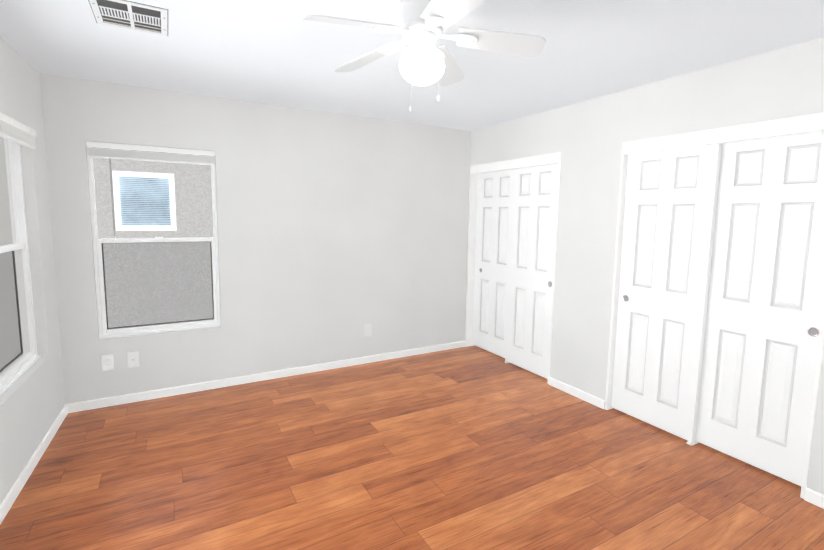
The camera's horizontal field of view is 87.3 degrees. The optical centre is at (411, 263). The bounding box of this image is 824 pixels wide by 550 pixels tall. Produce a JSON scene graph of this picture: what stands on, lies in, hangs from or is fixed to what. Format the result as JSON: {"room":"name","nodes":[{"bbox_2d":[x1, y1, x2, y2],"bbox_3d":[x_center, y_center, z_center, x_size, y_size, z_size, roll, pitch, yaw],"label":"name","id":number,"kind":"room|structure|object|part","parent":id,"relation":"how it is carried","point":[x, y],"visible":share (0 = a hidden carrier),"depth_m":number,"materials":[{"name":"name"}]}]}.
{"room":"empty bedroom","nodes":[
{"label":"empty bedroom","id":0,"kind":"room"},
{"bbox_2d":[0,36,65,504],"bbox_3d":[-1.581,0.150,1.022,0.324,2.440,4.622,-3,7,-29],"label":"wall","id":1,"kind":"structure","parent":0,"point":[32,401],"depth_m":2.77,"materials":[{"name":"grey paint"}]},
{"bbox_2d":[0,138,40,395],"bbox_3d":[-2.306,-0.062,2.389,0.121,1.480,0.902,-3,7,-29],"label":"window","id":2,"kind":"structure","parent":1,"relation":"in","point":[30,357],"depth_m":2.74,"materials":[{"name":"white plastic"}]},
{"bbox_2d":[0,113,35,148],"bbox_3d":[-2.220,-0.431,2.389,0.079,0.737,0.897,-3,7,-29],"label":"window blind","id":3,"kind":"object","parent":2,"relation":"attached to","point":[11,129],"visible":1,"depth_m":2.46,"materials":[{"name":"white plastic"}]},
{"bbox_2d":[0,404,67,523],"bbox_3d":[-1.621,1.305,1.364,0.180,0.068,4.217,-3,7,-29],"label":"baseboard","id":4,"kind":"structure","parent":1,"relation":"attached to","point":[14,491],"depth_m":2.47,"materials":[{"name":"white paint"}]},
{"bbox_2d":[0,73,470,403],"bbox_3d":[-0.826,-0.187,4.154,5.282,2.440,0.140,-3,7,-29],"label":"wall","id":5,"kind":"structure","parent":0,"point":[337,233],"depth_m":3.85,"materials":[{"name":"grey paint"}]},
{"bbox_2d":[101,354,113,370],"bbox_3d":[-2.344,0.764,3.323,0.074,0.120,0.007,-3,7,-29],"label":"electrical outlet plate","id":6,"kind":"object","parent":5,"relation":"attached to","point":[107,360],"depth_m":3.32,"materials":[{"name":"white plastic"}]},
{"bbox_2d":[127,352,138,367],"bbox_3d":[-2.198,0.760,3.401,0.074,0.120,0.014,-3,7,-29],"label":"electrical outlet plate","id":7,"kind":"object","parent":5,"relation":"attached to","point":[132,359],"depth_m":3.40,"materials":[{"name":"white plastic"}]},
{"bbox_2d":[87,147,220,337],"bbox_3d":[-2.042,-0.180,3.486,0.860,1.480,0.086,-3,7,-29],"label":"window","id":8,"kind":"structure","parent":5,"relation":"in","point":[101,288],"depth_m":3.50,"materials":[{"name":"white plastic"}]},
{"bbox_2d":[86,141,214,241],"bbox_3d":[-2.005,-0.540,3.391,0.856,0.737,0.049,-3,7,-29],"label":"window blind","id":9,"kind":"object","parent":8,"relation":"attached to","point":[140,154],"visible":0.92,"depth_m":3.31,"materials":[{"name":"white plastic"}]},
{"bbox_2d":[67,341,465,412],"bbox_3d":[-0.980,1.008,4.122,3.682,0.068,0.012,-3,7,-29],"label":"baseboard","id":10,"kind":"structure","parent":5,"relation":"attached to","point":[128,398],"depth_m":3.83,"materials":[{"name":"white paint"}]},
{"bbox_2d":[365,324,370,335],"bbox_3d":[-0.446,0.677,4.388,0.074,0.120,0.007,-3,7,-29],"label":"electrical outlet plate","id":11,"kind":"object","parent":5,"relation":"attached to","point":[367,327],"depth_m":4.38,"materials":[{"name":"white plastic"}]},
{"bbox_2d":[0,345,823,549],"bbox_3d":[0.295,1.319,2.335,4.732,0.120,4.700,-3,7,-29],"label":"floor","id":12,"kind":"structure","parent":0,"point":[474,447],"depth_m":2.51,"materials":[{"name":"laminate"}]},
{"bbox_2d":[0,0,823,130],"bbox_3d":[0.332,-1.225,2.052,4.732,0.120,4.700,-3,7,-29],"label":"ceiling","id":13,"kind":"structure","parent":0,"point":[280,52],"depth_m":2.45,"materials":[{"name":"white paint"}]},
{"bbox_2d":[88,0,167,35],"bbox_3d":[-1.353,-1.245,2.075,0.311,0.123,0.351,-3,7,-29],"label":"ceiling vent","id":14,"kind":"object","parent":13,"relation":"in","point":[125,14],"visible":1,"depth_m":2.07,"materials":[{"name":"white metal"}]},
{"bbox_2d":[303,0,545,111],"bbox_3d":[0.022,-0.915,1.939,1.025,0.478,1.050,-3,7,-29],"label":"ceiling fan","id":15,"kind":"object","parent":13,"relation":"hanging from","point":[424,60],"visible":1,"depth_m":1.90,"materials":[{"name":"white metal"}]},
{"bbox_3d":[0.046,-0.896,1.964,0.205,0.158,0.205,-3,7,-29],"label":"globe","id":16,"kind":"part","parent":15,"relation":"part of","materials":[{"name":"white glass"}]},
{"bbox_2d":[465,37,823,494],"bbox_3d":[2.063,-0.033,3.140,0.750,2.440,4.760,-3,7,-29],"label":"wall","id":17,"kind":"structure","parent":0,"point":[587,139],"depth_m":3.36,"materials":[{"name":"grey paint"}]},
{"bbox_2d":[466,152,560,382],"bbox_3d":[1.008,0.004,4.394,0.144,2.060,1.272,-3,7,-29],"label":"trim","id":18,"kind":"structure","parent":17,"relation":"attached to","point":[541,160],"depth_m":4.80,"materials":[{"name":"white paint"}]},
{"bbox_2d":[473,164,557,378],"bbox_3d":[1.019,0.030,4.404,0.100,2.005,1.230,-3,7,-29],"label":"closet doors","id":19,"kind":"structure","parent":17,"relation":"in","point":[515,232],"depth_m":4.29,"materials":[{"name":"white paint"}]},
{"bbox_2d":[548,377,823,508],"bbox_3d":[1.746,1.168,3.030,0.012,0.068,2.049,-3,7,-29],"label":"baseboard","id":20,"kind":"structure","parent":17,"relation":"attached to","point":[814,497],"depth_m":3.51,"materials":[{"name":"white paint"}]},
{"bbox_2d":[605,112,823,498],"bbox_3d":[1.907,0.193,2.806,0.144,2.060,1.238,-3,7,-29],"label":"trim","id":21,"kind":"structure","parent":17,"relation":"attached to","point":[793,125],"depth_m":2.69,"materials":[{"name":"white paint"}]},
{"bbox_2d":[611,131,823,485],"bbox_3d":[1.919,0.220,2.816,0.100,2.005,1.196,-3,7,-29],"label":"closet doors","id":22,"kind":"structure","parent":17,"relation":"in","point":[720,303],"depth_m":2.71,"materials":[{"name":"white paint"}]},
{"bbox_3d":[-0.382,1.852,2.430,15.000,0.020,10.300,-3,7,-29],"label":"ground","id":23,"kind":"structure","parent":0,"visible":0},
{"bbox_2d":[92,147,213,329],"bbox_3d":[-2.912,-1.729,6.635,15.000,6.100,0.204,-3,7,-29],"label":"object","id":24,"kind":"object","parent":23,"relation":"on","point":[134,224],"depth_m":6.25,"materials":[{"name":"grey paint"}]}
]}

